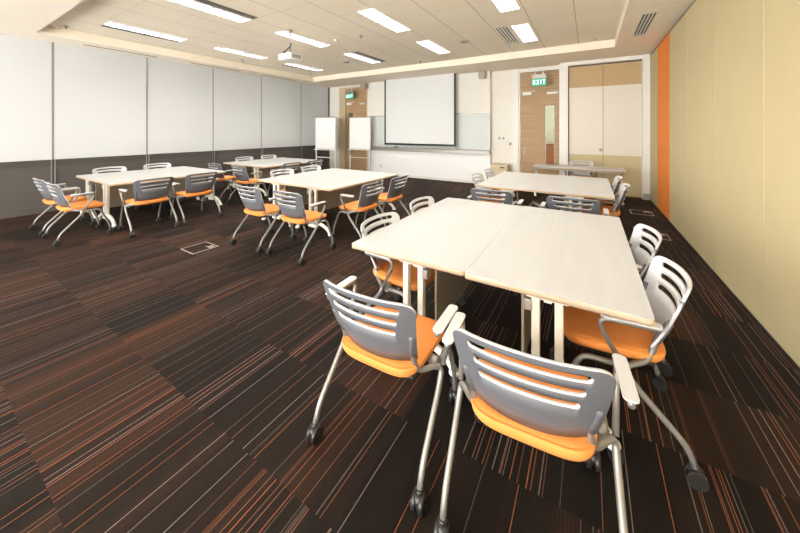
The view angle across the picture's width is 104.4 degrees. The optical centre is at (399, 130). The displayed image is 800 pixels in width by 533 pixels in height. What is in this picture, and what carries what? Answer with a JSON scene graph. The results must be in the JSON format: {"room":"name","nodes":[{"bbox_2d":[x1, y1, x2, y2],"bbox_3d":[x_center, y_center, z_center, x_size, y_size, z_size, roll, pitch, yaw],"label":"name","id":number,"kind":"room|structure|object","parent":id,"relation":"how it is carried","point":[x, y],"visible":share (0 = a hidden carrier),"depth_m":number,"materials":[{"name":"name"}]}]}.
{"room":"classroom","nodes":[
{"label":"classroom","id":0,"kind":"room"},
{"bbox_2d":[0,87,329,211],"bbox_3d":[-6.133,-0.175,7.019,0.200,3.450,12.800,0,0,31],"label":"wall","id":1,"kind":"structure","parent":0,"point":[18,190],"depth_m":6.20,"materials":[{"name":"grey paint"}]},
{"bbox_2d":[0,34,51,161],"bbox_3d":[-7.080,-0.540,5.330,0.024,2.320,1.478,0,0,31],"label":"whiteboard","id":2,"kind":"object","parent":1,"relation":"attached to","point":[25,63],"visible":1,"depth_m":5.67,"materials":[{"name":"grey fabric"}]},
{"bbox_2d":[51,42,55,191],"bbox_3d":[-6.680,-0.075,5.967,0.080,3.250,0.065,0,0,31],"label":"trim","id":3,"kind":"structure","parent":1,"relation":"attached to","point":[52,42],"depth_m":5.97,"materials":[{"name":"grey metal"}]},
{"bbox_2d":[54,42,145,158],"bbox_3d":[-6.300,-0.540,6.611,0.024,2.320,1.458,0,0,31],"label":"whiteboard","id":4,"kind":"object","parent":1,"relation":"attached to","point":[100,95],"visible":1,"depth_m":6.50,"materials":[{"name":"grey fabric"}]},
{"bbox_2d":[146,58,148,168],"bbox_3d":[-5.905,-0.075,7.239,0.080,3.250,0.065,0,0,31],"label":"trim","id":5,"kind":"structure","parent":1,"relation":"attached to","point":[146,58],"depth_m":7.24,"materials":[{"name":"grey metal"}]},
{"bbox_2d":[0,145,315,168],"bbox_3d":[-6.124,0.620,6.925,0.112,0.120,12.650,0,0,31],"label":"trim","id":6,"kind":"structure","parent":1,"relation":"attached to","point":[38,163],"depth_m":6.94,"materials":[{"name":"grey"}]},
{"bbox_2d":[0,166,329,218],"bbox_3d":[-6.072,1.490,6.893,0.035,0.120,12.650,0,0,31],"label":"baseboard","id":7,"kind":"structure","parent":1,"relation":"attached to","point":[36,210],"depth_m":5.70,"materials":[{"name":"grey"}]},
{"bbox_2d":[148,58,212,153],"bbox_3d":[-5.524,-0.540,7.883,0.024,2.320,1.458,0,0,31],"label":"whiteboard","id":8,"kind":"object","parent":1,"relation":"attached to","point":[180,95],"visible":1,"depth_m":7.80,"materials":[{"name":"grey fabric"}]},
{"bbox_2d":[212,69,214,167],"bbox_3d":[-5.129,-0.075,8.512,0.080,3.250,0.065,0,0,31],"label":"trim","id":9,"kind":"structure","parent":1,"relation":"attached to","point":[213,69],"depth_m":8.53,"materials":[{"name":"grey metal"}]},
{"bbox_2d":[214,69,260,150],"bbox_3d":[-4.754,-0.540,9.146,0.024,2.320,1.438,0,0,31],"label":"roller blind","id":10,"kind":"object","parent":1,"relation":"attached to","point":[237,96],"visible":1,"depth_m":9.08,"materials":[{"name":"grey fabric"}]},
{"bbox_2d":[261,77,262,155],"bbox_3d":[-4.364,-0.075,9.767,0.080,3.250,0.065,0,0,31],"label":"trim","id":11,"kind":"structure","parent":1,"relation":"attached to","point":[261,77],"depth_m":9.78,"materials":[{"name":"grey metal"}]},
{"bbox_2d":[262,77,300,147],"bbox_3d":[-3.960,-0.540,10.449,0.024,2.320,1.548,0,0,31],"label":"roller blind","id":12,"kind":"object","parent":1,"relation":"attached to","point":[281,99],"visible":1,"depth_m":10.38,"materials":[{"name":"grey fabric"}]},
{"bbox_2d":[301,83,327,145],"bbox_3d":[-3.192,-0.540,11.708,0.024,2.320,1.338,0,0,31],"label":"roller blind","id":13,"kind":"object","parent":1,"relation":"attached to","point":[314,99],"visible":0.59,"depth_m":11.54,"materials":[{"name":"grey fabric"}]},
{"bbox_2d":[0,0,694,87],"bbox_3d":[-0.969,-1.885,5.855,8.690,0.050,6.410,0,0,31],"label":"ceiling","id":14,"kind":"structure","parent":0,"point":[446,23],"depth_m":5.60,"materials":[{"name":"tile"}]},
{"bbox_2d":[84,44,154,56],"bbox_3d":[-5.960,-1.723,6.667,0.080,0.050,1.220,0,0,31],"label":"ceiling vent","id":15,"kind":"object","parent":14,"relation":"in","point":[84,44],"visible":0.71,"depth_m":6.60,"materials":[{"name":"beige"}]},
{"bbox_2d":[101,21,187,41],"bbox_3d":[-4.825,-1.913,5.917,0.470,0.115,1.220,0,0,31],"label":"ceiling light","id":16,"kind":"object","parent":14,"relation":"attached to","point":[113,25],"visible":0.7,"depth_m":5.86,"materials":[{"name":"white plastic"}]},
{"bbox_2d":[169,0,257,22],"bbox_3d":[-2.853,-1.913,4.714,0.470,0.115,1.220,0,0,31],"label":"ceiling light","id":17,"kind":"object","parent":14,"relation":"attached to","point":[207,6],"visible":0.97,"depth_m":4.79,"materials":[{"name":"white plastic"}]},
{"bbox_2d":[213,46,268,58],"bbox_3d":[-3.791,-1.913,7.459,0.310,0.115,1.210,0,0,31],"label":"ceiling light","id":18,"kind":"object","parent":14,"relation":"attached to","point":[220,47],"visible":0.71,"depth_m":7.44,"materials":[{"name":"white plastic"}]},
{"bbox_2d":[278,29,301,62],"bbox_3d":[-2.025,-1.575,5.759,0.346,0.570,0.305,0,0,31],"label":"projector","id":19,"kind":"object","parent":14,"relation":"hanging from","point":[290,57],"visible":1,"depth_m":5.68,"materials":[{"name":"white plastic"}]},
{"bbox_2d":[292,53,300,58],"bbox_3d":[-1.886,-1.350,5.659,0.004,0.070,0.200,0,0,31],"label":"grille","id":20,"kind":"object","parent":19,"relation":"attached to","point":[294,55],"depth_m":5.65,"materials":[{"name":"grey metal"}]},
{"bbox_2d":[282,63,321,71],"bbox_3d":[-2.852,-1.913,9.153,0.470,0.115,1.200,0,0,31],"label":"ceiling light","id":21,"kind":"object","parent":14,"relation":"attached to","point":[295,65],"visible":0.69,"depth_m":9.15,"materials":[{"name":"white plastic"}]},
{"bbox_2d":[275,30,330,46],"bbox_3d":[-1.956,-1.913,6.340,0.310,0.115,1.210,0,0,31],"label":"ceiling light","id":22,"kind":"object","parent":14,"relation":"attached to","point":[285,33],"visible":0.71,"depth_m":6.33,"materials":[{"name":"white plastic"}]},
{"bbox_2d":[346,84,353,98],"bbox_3d":[-1.832,-1.425,11.306,0.350,0.550,0.060,0,0,31],"label":"exit sign","id":23,"kind":"object","parent":14,"relation":"hanging from","point":[349,94],"visible":0.99,"depth_m":11.26,"materials":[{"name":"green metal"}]},
{"bbox_2d":[343,52,384,62],"bbox_3d":[-0.880,-1.913,7.950,0.470,0.115,1.200,0,0,31],"label":"ceiling light","id":24,"kind":"object","parent":14,"relation":"attached to","point":[358,55],"visible":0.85,"depth_m":7.93,"materials":[{"name":"white plastic"}]},
{"bbox_2d":[357,8,410,32],"bbox_3d":[-0.239,-1.913,5.293,0.310,0.115,1.210,0,0,31],"label":"ceiling light","id":25,"kind":"object","parent":14,"relation":"attached to","point":[371,13],"visible":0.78,"depth_m":5.25,"materials":[{"name":"white plastic"}]},
{"bbox_2d":[384,73,455,146],"bbox_3d":[0.565,-0.609,9.869,2.560,2.182,0.024,0,0,31],"label":"projection screen","id":26,"kind":"object","parent":14,"relation":"hanging from","point":[418,111],"visible":1,"depth_m":9.81,"materials":[{"name":"white fabric"}]},
{"bbox_2d":[416,40,450,53],"bbox_3d":[0.768,-1.913,6.946,0.310,0.115,1.200,0,0,31],"label":"ceiling light","id":27,"kind":"object","parent":14,"relation":"attached to","point":[428,44],"visible":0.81,"depth_m":6.93,"materials":[{"name":"white plastic"}]},
{"bbox_2d":[491,0,520,12],"bbox_3d":[1.400,-1.913,4.294,0.310,0.115,1.210,0,0,31],"label":"ceiling light","id":28,"kind":"object","parent":14,"relation":"attached to","point":[501,5],"visible":0.93,"depth_m":4.64,"materials":[{"name":"white plastic"}]},
{"bbox_2d":[494,26,519,44],"bbox_3d":[2.132,-1.883,6.120,0.250,0.050,1.230,0,0,31],"label":"ceiling vent","id":29,"kind":"object","parent":14,"relation":"in","point":[505,32],"visible":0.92,"depth_m":6.08,"materials":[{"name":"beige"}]},
{"bbox_2d":[511,23,537,41],"bbox_3d":[2.407,-1.913,5.946,0.310,0.115,1.200,0,0,31],"label":"ceiling light","id":30,"kind":"object","parent":14,"relation":"attached to","point":[525,32],"visible":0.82,"depth_m":5.92,"materials":[{"name":"white plastic"}]},
{"bbox_2d":[532,65,546,85],"bbox_3d":[3.590,-1.425,8.001,0.350,0.550,0.060,0,0,31],"label":"exit sign","id":31,"kind":"object","parent":14,"relation":"hanging from","point":[537,79],"visible":1,"depth_m":7.99,"materials":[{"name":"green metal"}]},
{"bbox_2d":[632,12,658,36],"bbox_3d":[3.967,-1.723,5.048,0.200,0.050,1.310,0,0,31],"label":"ceiling vent","id":32,"kind":"object","parent":14,"relation":"in","point":[645,22],"visible":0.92,"depth_m":4.98,"materials":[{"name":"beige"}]},
{"bbox_2d":[0,176,799,532],"bbox_3d":[-1.218,1.600,5.427,10.250,0.100,15.200,0,0,31],"label":"floor","id":33,"kind":"structure","parent":0,"point":[148,384],"depth_m":1.78,"materials":[{"name":"carpet"}]},
{"bbox_2d":[29,178,96,236],"bbox_3d":[-5.330,1.136,4.915,0.675,0.828,0.637,0,0,31],"label":"armchair","id":34,"kind":"object","parent":33,"relation":"on","point":[42,187],"visible":0.81,"depth_m":4.73,"materials":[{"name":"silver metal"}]},
{"bbox_2d":[42,182,113,246],"bbox_3d":[-4.682,1.136,4.520,0.675,0.828,0.637,0,0,31],"label":"armchair","id":35,"kind":"object","parent":33,"relation":"on","point":[63,205],"visible":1,"depth_m":4.38,"materials":[{"name":"silver metal"}]},
{"bbox_2d":[91,166,138,212],"bbox_3d":[-5.509,1.136,5.982,0.637,0.828,0.675,0,0,31],"label":"armchair","id":36,"kind":"object","parent":33,"relation":"on","point":[94,171],"visible":0.28,"depth_m":6.06,"materials":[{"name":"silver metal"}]},
{"bbox_2d":[76,166,202,220],"bbox_3d":[-5.057,1.184,6.152,0.870,0.731,1.760,0,0,31],"label":"folding table","id":37,"kind":"object","parent":33,"relation":"on","point":[98,187],"visible":0.35,"depth_m":5.63,"materials":[{"name":"beige"}]},
{"bbox_2d":[117,176,179,237],"bbox_3d":[-3.972,1.136,4.881,0.637,0.828,0.675,0,0,31],"label":"armchair","id":38,"kind":"object","parent":33,"relation":"on","point":[157,195],"visible":1,"depth_m":4.73,"materials":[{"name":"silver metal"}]},
{"bbox_2d":[92,168,225,229],"bbox_3d":[-4.314,1.184,5.699,0.870,0.731,1.760,0,0,31],"label":"folding table","id":39,"kind":"object","parent":33,"relation":"on","point":[111,195],"visible":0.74,"depth_m":5.33,"materials":[{"name":"beige laminate"}]},
{"bbox_2d":[143,163,183,206],"bbox_3d":[-5.098,1.136,6.657,0.637,0.828,0.675,0,0,31],"label":"armchair","id":40,"kind":"object","parent":33,"relation":"on","point":[168,164],"visible":0.28,"depth_m":6.74,"materials":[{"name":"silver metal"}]},
{"bbox_2d":[169,172,222,224],"bbox_3d":[-3.615,1.136,5.466,0.637,0.828,0.675,0,0,31],"label":"armchair","id":41,"kind":"object","parent":33,"relation":"on","point":[202,188],"visible":0.97,"depth_m":5.31,"materials":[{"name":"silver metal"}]},
{"bbox_2d":[181,242,217,253],"bbox_3d":[-2.645,1.548,4.095,0.320,0.005,0.320,0,0,31],"label":"floor outlet cover","id":42,"kind":"object","parent":33,"relation":"on","point":[200,247],"visible":1,"depth_m":4.10,"materials":[{"name":"silver metal"}]},
{"bbox_2d":[205,163,243,201],"bbox_3d":[-4.006,1.136,7.106,0.675,0.828,0.637,0,0,31],"label":"armchair","id":43,"kind":"object","parent":33,"relation":"on","point":[222,178],"visible":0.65,"depth_m":6.89,"materials":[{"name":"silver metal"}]},
{"bbox_2d":[227,165,268,205],"bbox_3d":[-3.263,1.136,6.712,0.675,0.828,0.637,0,0,31],"label":"armchair","id":44,"kind":"object","parent":33,"relation":"on","point":[242,178],"visible":0.88,"depth_m":6.52,"materials":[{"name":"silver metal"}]},
{"bbox_2d":[232,156,265,189],"bbox_3d":[-4.057,1.136,8.364,0.637,0.828,0.675,0,0,31],"label":"armchair","id":45,"kind":"object","parent":33,"relation":"on","point":[250,158],"visible":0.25,"depth_m":8.49,"materials":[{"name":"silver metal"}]},
{"bbox_2d":[223,157,297,190],"bbox_3d":[-3.672,1.184,8.423,0.870,0.731,1.780,0,0,31],"label":"folding table","id":46,"kind":"object","parent":33,"relation":"on","point":[240,163],"visible":0.27,"depth_m":7.91,"materials":[{"name":"beige"}]},
{"bbox_2d":[229,185,295,253],"bbox_3d":[-1.874,1.136,4.284,0.675,0.828,0.637,0,0,31],"label":"armchair","id":47,"kind":"object","parent":33,"relation":"on","point":[256,207],"visible":0.93,"depth_m":4.08,"materials":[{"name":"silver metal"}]},
{"bbox_2d":[269,169,293,216],"bbox_3d":[-1.969,1.136,5.604,0.637,0.828,0.675,0,0,31],"label":"armchair","id":48,"kind":"object","parent":33,"relation":"on","point":[291,171],"visible":0.24,"depth_m":5.71,"materials":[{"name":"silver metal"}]},
{"bbox_2d":[244,159,320,197],"bbox_3d":[-2.929,1.184,7.970,0.870,0.731,1.780,0,0,31],"label":"folding table","id":49,"kind":"object","parent":33,"relation":"on","point":[265,168],"visible":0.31,"depth_m":7.62,"materials":[{"name":"beige"}]},
{"bbox_2d":[268,162,300,197],"bbox_3d":[-2.657,1.136,7.171,0.637,0.828,0.675,0,0,31],"label":"armchair","id":50,"kind":"object","parent":33,"relation":"on","point":[285,165],"visible":0.38,"depth_m":7.00,"materials":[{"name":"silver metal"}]},
{"bbox_2d":[265,190,335,265],"bbox_3d":[-1.238,1.136,3.943,0.675,0.828,0.637,0,0,31],"label":"armchair","id":51,"kind":"object","parent":33,"relation":"on","point":[297,214],"visible":1,"depth_m":3.75,"materials":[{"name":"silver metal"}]},
{"bbox_2d":[296,159,322,173],"bbox_3d":[-2.298,1.136,7.761,0.637,0.828,0.675,0,0,31],"label":"armchair","id":52,"kind":"object","parent":33,"relation":"on","point":[321,160],"visible":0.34,"depth_m":7.55,"materials":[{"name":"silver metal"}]},
{"bbox_2d":[258,168,361,229],"bbox_3d":[-1.551,1.184,5.736,0.830,0.731,1.820,0,0,31],"label":"folding table","id":53,"kind":"object","parent":33,"relation":"on","point":[287,181],"visible":0.33,"depth_m":5.28,"materials":[{"name":"beige laminate"}]},
{"bbox_2d":[301,165,338,211],"bbox_3d":[-1.604,1.136,6.202,0.637,0.828,0.675,0,0,31],"label":"armchair","id":54,"kind":"object","parent":33,"relation":"on","point":[318,166],"visible":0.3,"depth_m":6.37,"materials":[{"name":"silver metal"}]},
{"bbox_2d":[314,117,335,167],"bbox_3d":[-2.641,0.535,10.921,0.920,2.030,0.560,0,0,27],"label":"easel","id":55,"kind":"object","parent":33,"relation":"on","point":[325,126],"visible":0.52,"depth_m":10.88,"materials":[{"name":"white"}]},
{"bbox_2d":[292,171,398,239],"bbox_3d":[-0.842,1.184,5.304,0.830,0.731,1.820,0,0,31],"label":"folding table","id":56,"kind":"object","parent":33,"relation":"on","point":[329,189],"visible":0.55,"depth_m":5.06,"materials":[{"name":"beige laminate"}]},
{"bbox_2d":[332,180,385,238],"bbox_3d":[-0.584,1.136,4.502,0.637,0.828,0.675,0,0,31],"label":"armchair","id":57,"kind":"object","parent":33,"relation":"on","point":[366,202],"visible":0.92,"depth_m":4.31,"materials":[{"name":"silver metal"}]},
{"bbox_2d":[348,116,370,170],"bbox_3d":[-1.424,0.535,10.881,0.920,2.030,0.560,0,0,28],"label":"easel","id":58,"kind":"object","parent":33,"relation":"on","point":[359,127],"visible":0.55,"depth_m":10.85,"materials":[{"name":"white"}]},
{"bbox_2d":[305,276,457,518],"bbox_3d":[-0.041,1.136,1.643,0.675,0.828,0.637,0,0,29],"label":"armchair","id":59,"kind":"object","parent":33,"relation":"on","point":[391,338],"visible":0.99,"depth_m":1.43,"materials":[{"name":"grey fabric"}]},
{"bbox_2d":[409,338,414,357],"bbox_3d":[0.053,0.960,1.388,0.033,0.133,0.084,0,0,5],"label":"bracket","id":60,"kind":"object","parent":59,"relation":"attached to","point":[411,340],"depth_m":1.37,"materials":[{"name":"grey plastic"}]},
{"bbox_2d":[362,175,409,225],"bbox_3d":[-0.207,1.136,5.081,0.637,0.828,0.675,0,0,31],"label":"armchair","id":61,"kind":"object","parent":33,"relation":"on","point":[394,193],"visible":0.81,"depth_m":4.88,"materials":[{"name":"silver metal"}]},
{"bbox_2d":[355,212,449,322],"bbox_3d":[0.046,1.136,2.454,0.637,0.828,0.675,0,0,33],"label":"armchair","id":62,"kind":"object","parent":33,"relation":"on","point":[388,272],"visible":0.48,"depth_m":2.33,"materials":[{"name":"silver metal"}]},
{"bbox_2d":[352,197,521,386],"bbox_3d":[0.482,1.184,2.798,0.860,0.731,1.820,0,0,31],"label":"folding table","id":63,"kind":"object","parent":33,"relation":"on","point":[447,236],"visible":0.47,"depth_m":2.29,"materials":[{"name":"beige laminate"}]},
{"bbox_2d":[410,196,466,305],"bbox_3d":[0.444,1.136,3.126,0.637,0.828,0.675,0,0,31],"label":"armchair","id":64,"kind":"object","parent":33,"relation":"on","point":[462,299],"visible":0.23,"depth_m":3.22,"materials":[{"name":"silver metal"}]},
{"bbox_2d":[472,173,501,203],"bbox_3d":[1.495,1.136,5.003,0.637,0.828,0.675,0,0,31],"label":"armchair","id":65,"kind":"object","parent":33,"relation":"on","point":[481,177],"visible":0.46,"depth_m":5.01,"materials":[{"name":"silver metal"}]},
{"bbox_2d":[467,188,523,205],"bbox_3d":[1.247,1.136,4.044,0.675,0.828,0.637,0,0,31],"label":"armchair","id":66,"kind":"object","parent":33,"relation":"on","point":[508,197],"visible":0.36,"depth_m":3.78,"materials":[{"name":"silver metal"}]},
{"bbox_2d":[490,163,510,177],"bbox_3d":[2.787,1.230,8.605,0.460,0.600,0.445,0,0,31],"label":"base cabinet","id":67,"kind":"object","parent":33,"relation":"on","point":[498,168],"visible":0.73,"depth_m":8.45,"materials":[{"name":"beige wood"}]},
{"bbox_2d":[484,169,516,195],"bbox_3d":[1.870,1.136,5.618,0.637,0.828,0.675,0,0,31],"label":"armchair","id":68,"kind":"object","parent":33,"relation":"on","point":[492,170],"visible":0.28,"depth_m":5.73,"materials":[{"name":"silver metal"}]},
{"bbox_2d":[477,171,550,207],"bbox_3d":[1.987,1.184,5.207,0.858,0.731,1.780,0,0,31],"label":"folding table","id":69,"kind":"object","parent":33,"relation":"on","point":[525,184],"visible":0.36,"depth_m":4.97,"materials":[{"name":"beige"}]},
{"bbox_2d":[433,312,639,532],"bbox_3d":[0.541,1.136,1.283,0.675,0.828,0.637,0,0,26],"label":"armchair","id":70,"kind":"object","parent":33,"relation":"on","point":[552,407],"visible":1,"depth_m":1.08,"materials":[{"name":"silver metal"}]},
{"bbox_2d":[462,363,475,390],"bbox_3d":[0.277,0.960,1.217,0.083,0.133,0.034,0,0,-39],"label":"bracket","id":71,"kind":"object","parent":70,"relation":"attached to","point":[470,374],"depth_m":1.19,"materials":[{"name":"grey plastic"}]},
{"bbox_2d":[588,411,604,434],"bbox_3d":[0.648,0.960,1.033,0.033,0.133,0.084,0,0,2],"label":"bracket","id":72,"kind":"object","parent":70,"relation":"attached to","point":[595,418],"depth_m":1.01,"materials":[{"name":"grey plastic"}]},
{"bbox_2d":[465,206,654,464],"bbox_3d":[1.216,1.184,2.350,0.860,0.731,1.860,0,0,31],"label":"folding table","id":73,"kind":"object","parent":33,"relation":"on","point":[585,261],"visible":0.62,"depth_m":1.84,"materials":[{"name":"beige"}]},
{"bbox_2d":[540,196,608,215],"bbox_3d":[2.003,1.136,3.583,0.675,0.828,0.637,0,0,31],"label":"armchair","id":74,"kind":"object","parent":33,"relation":"on","point":[595,207],"visible":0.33,"depth_m":3.33,"materials":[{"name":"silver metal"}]},
{"bbox_2d":[539,175,614,212],"bbox_3d":[2.720,1.184,4.760,0.858,0.731,1.780,0,0,31],"label":"folding table","id":75,"kind":"object","parent":33,"relation":"on","point":[579,187],"visible":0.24,"depth_m":4.45,"materials":[{"name":"beige"}]},
{"bbox_2d":[532,164,626,206],"bbox_3d":[3.933,1.184,6.913,1.760,0.731,0.700,0,0,31],"label":"folding table","id":76,"kind":"object","parent":33,"relation":"on","point":[613,170],"visible":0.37,"depth_m":6.84,"materials":[{"name":"beige"}]},
{"bbox_2d":[565,160,596,177],"bbox_3d":[4.173,1.136,7.151,0.675,0.828,0.637,0,0,31],"label":"armchair","id":77,"kind":"object","parent":33,"relation":"on","point":[573,173],"visible":0.39,"depth_m":7.33,"materials":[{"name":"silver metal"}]},
{"bbox_2d":[582,176,622,204],"bbox_3d":[3.181,1.136,4.971,0.637,0.828,0.675,0,0,31],"label":"armchair","id":78,"kind":"object","parent":33,"relation":"on","point":[615,186],"visible":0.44,"depth_m":4.77,"materials":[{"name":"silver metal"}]},
{"bbox_2d":[582,183,629,239],"bbox_3d":[2.781,1.136,4.277,0.637,0.828,0.675,0,0,33],"label":"armchair","id":79,"kind":"object","parent":33,"relation":"on","point":[613,211],"visible":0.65,"depth_m":4.08,"materials":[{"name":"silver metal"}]},
{"bbox_2d":[564,224,672,376],"bbox_3d":[1.560,1.136,2.351,0.637,0.828,0.675,0,0,25],"label":"armchair","id":80,"kind":"object","parent":33,"relation":"on","point":[641,257],"visible":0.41,"depth_m":2.24,"materials":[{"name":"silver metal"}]},
{"bbox_2d":[639,264,648,279],"bbox_3d":[1.631,0.960,2.088,0.034,0.133,0.083,0,0,-40],"label":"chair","id":81,"kind":"object","parent":80,"relation":"attached to","point":[645,267],"depth_m":2.07,"materials":[{"name":"grey plastic"}]},
{"bbox_2d":[550,256,709,492],"bbox_3d":[1.185,1.136,1.737,0.637,0.828,0.675,0,0,27],"label":"armchair","id":82,"kind":"object","parent":33,"relation":"on","point":[642,345],"visible":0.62,"depth_m":1.58,"materials":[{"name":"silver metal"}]},
{"bbox_2d":[643,281,648,289],"bbox_3d":[1.437,0.960,1.840,0.084,0.133,0.033,0,0,3],"label":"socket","id":83,"kind":"object","parent":82,"relation":"attached to","point":[645,283],"depth_m":1.83,"materials":[{"name":"grey plastic"}]},
{"bbox_2d":[652,320,673,344],"bbox_3d":[1.247,0.960,1.471,0.034,0.133,0.083,0,0,-38],"label":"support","id":84,"kind":"object","parent":82,"relation":"attached to","point":[668,325],"depth_m":1.46,"materials":[{"name":"metal"}]},
{"bbox_2d":[629,209,653,215],"bbox_3d":[4.543,1.548,5.838,0.340,0.005,0.340,0,0,31],"label":"box","id":85,"kind":"object","parent":33,"relation":"on","point":[631,211],"visible":1,"depth_m":5.84,"materials":[{"name":"silver metal"}]},
{"bbox_2d":[643,231,671,240],"bbox_3d":[3.759,1.548,4.571,0.320,0.005,0.320,0,0,31],"label":"box","id":86,"kind":"object","parent":33,"relation":"on","point":[664,236],"visible":0.62,"depth_m":4.52,"materials":[{"name":"silver metal"}]},
{"bbox_2d":[330,65,558,171],"bbox_3d":[1.493,-0.085,9.777,10.150,3.270,0.150,0,0,31],"label":"wall","id":87,"kind":"structure","parent":0,"point":[502,81],"depth_m":8.87,"materials":[{"name":"white paint"}]},
{"bbox_2d":[339,87,345,168],"bbox_3d":[-2.214,-0.050,11.938,0.310,3.200,0.020,0,0,31],"label":"trim","id":88,"kind":"structure","parent":87,"relation":"attached to","point":[342,142],"depth_m":11.92,"materials":[{"name":"beige wood"}]},
{"bbox_2d":[345,86,366,170],"bbox_3d":[-1.642,-0.040,11.619,1.080,3.180,0.129,0,0,31],"label":"door","id":89,"kind":"structure","parent":87,"relation":"in","point":[356,107],"depth_m":11.62,"materials":[{"name":"brown wood"}]},
{"bbox_2d":[369,71,491,115],"bbox_3d":[0.774,-1.105,10.039,4.310,1.190,0.150,0,0,31],"label":"wall panel","id":90,"kind":"object","parent":87,"relation":"attached to","point":[473,94],"visible":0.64,"depth_m":9.20,"materials":[{"name":"white paint"}]},
{"bbox_2d":[369,112,490,149],"bbox_3d":[0.756,0.022,10.001,4.300,1.075,0.075,0,0,31],"label":"whiteboard","id":91,"kind":"object","parent":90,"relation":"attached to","point":[473,130],"visible":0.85,"depth_m":9.24,"materials":[{"name":"white ceramic"}]},
{"bbox_2d":[478,71,485,78],"bbox_3d":[2.367,-1.590,8.877,0.200,0.200,0.178,0,0,31],"label":"wall speaker","id":92,"kind":"object","parent":90,"relation":"attached to","point":[481,74],"visible":1,"depth_m":8.80,"materials":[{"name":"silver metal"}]},
{"bbox_2d":[371,150,491,180],"bbox_3d":[0.774,1.085,10.039,4.310,0.790,0.150,0,0,31],"label":"wall panel","id":93,"kind":"object","parent":87,"relation":"attached to","point":[428,164],"visible":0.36,"depth_m":9.80,"materials":[{"name":"white laminate"}]},
{"bbox_2d":[367,146,489,154],"bbox_3d":[0.705,0.629,9.926,4.310,0.122,0.115,0,0,31],"label":"tray","id":94,"kind":"object","parent":93,"relation":"on","point":[434,150],"visible":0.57,"depth_m":9.67,"materials":[{"name":"silver metal"}]},
{"bbox_2d":[399,174,480,183],"bbox_3d":[0.723,1.512,9.974,4.330,0.075,0.015,0,0,31],"label":"baseboard","id":95,"kind":"structure","parent":93,"relation":"attached to","point":[400,175],"depth_m":9.62,"materials":[{"name":"white paint"}]},
{"bbox_2d":[513,69,518,171],"bbox_3d":[3.221,-0.075,8.606,0.140,3.250,0.050,0,0,31],"label":"trim","id":96,"kind":"structure","parent":87,"relation":"attached to","point":[515,71],"depth_m":8.58,"materials":[{"name":"white paint"}]},
{"bbox_2d":[519,68,558,174],"bbox_3d":[3.746,-0.040,8.334,1.040,3.180,0.129,0,0,31],"label":"door","id":97,"kind":"structure","parent":87,"relation":"in","point":[539,138],"depth_m":8.32,"materials":[{"name":"brown wood"}]},
{"bbox_2d":[559,62,567,175],"bbox_3d":[4.181,-0.075,7.904,0.190,3.250,0.250,0,0,31],"label":"trim","id":98,"kind":"structure","parent":87,"relation":"attached to","point":[563,67],"depth_m":7.80,"materials":[{"name":"white paint"}]},
{"bbox_2d":[568,60,641,197],"bbox_3d":[4.893,-0.033,7.467,1.482,3.165,0.075,0,0,31],"label":"door","id":99,"kind":"structure","parent":87,"relation":"in","point":[605,100],"depth_m":7.40,"materials":[{"name":"beige laminate"}]},
{"bbox_2d":[568,55,642,66],"bbox_3d":[4.894,-1.657,7.469,1.480,0.085,0.250,0,0,31],"label":"trim","id":100,"kind":"structure","parent":87,"relation":"attached to","point":[637,57],"depth_m":7.35,"materials":[{"name":"white paint"}]},
{"bbox_2d":[642,54,649,198],"bbox_3d":[5.570,-0.075,7.034,0.128,3.250,0.290,0,0,31],"label":"trim","id":101,"kind":"structure","parent":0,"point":[646,57],"depth_m":6.91,"materials":[{"name":"white paint"}]},
{"bbox_2d":[650,0,695,55],"bbox_3d":[2.508,-0.085,1.721,0.130,3.270,12.750,0,0,31],"label":"wall","id":102,"kind":"structure","parent":0,"point":[695,0],"depth_m":4.95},
{"bbox_2d":[650,47,657,206],"bbox_3d":[5.353,-0.061,6.522,0.030,3.187,0.882,0,0,31],"label":"wall panel","id":103,"kind":"object","parent":102,"relation":"attached to","point":[654,56],"visible":0.76,"depth_m":6.43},
{"bbox_2d":[658,33,669,220],"bbox_3d":[4.840,-0.061,5.681,0.030,3.187,1.072,0,0,31],"label":"wall panel","id":104,"kind":"object","parent":102,"relation":"attached to","point":[664,47],"visible":0.76,"depth_m":5.58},
{"bbox_2d":[670,12,686,239],"bbox_3d":[4.278,-0.061,4.759,0.030,3.187,1.072,0,0,31],"label":"wall panel","id":105,"kind":"object","parent":102,"relation":"attached to","point":[678,34],"visible":0.76,"depth_m":4.71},
{"bbox_2d":[687,0,714,271],"bbox_3d":[3.702,-0.061,3.815,0.030,3.187,1.122,0,0,31],"label":"wall panel","id":106,"kind":"object","parent":102,"relation":"attached to","point":[701,15],"visible":0.84,"depth_m":3.74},
{"bbox_2d":[650,200,799,372],"bbox_3d":[2.347,1.541,1.614,0.032,0.018,12.400,0,0,31],"label":"baseboard","id":107,"kind":"structure","parent":102,"relation":"attached to","point":[765,331],"depth_m":2.69,"materials":[{"name":"black"}]},
{"bbox_2d":[715,0,763,326],"bbox_3d":[3.124,-0.061,2.868,0.030,3.187,1.082,0,0,31],"label":"wall panel","id":108,"kind":"object","parent":102,"relation":"attached to","point":[739,24],"visible":0.76,"depth_m":2.76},
{"bbox_2d":[764,0,799,366],"bbox_3d":[2.554,-0.061,1.933,0.030,3.187,1.092,0,0,31],"label":"wall panel","id":109,"kind":"object","parent":102,"relation":"attached to","point":[781,17],"visible":1,"depth_m":2.18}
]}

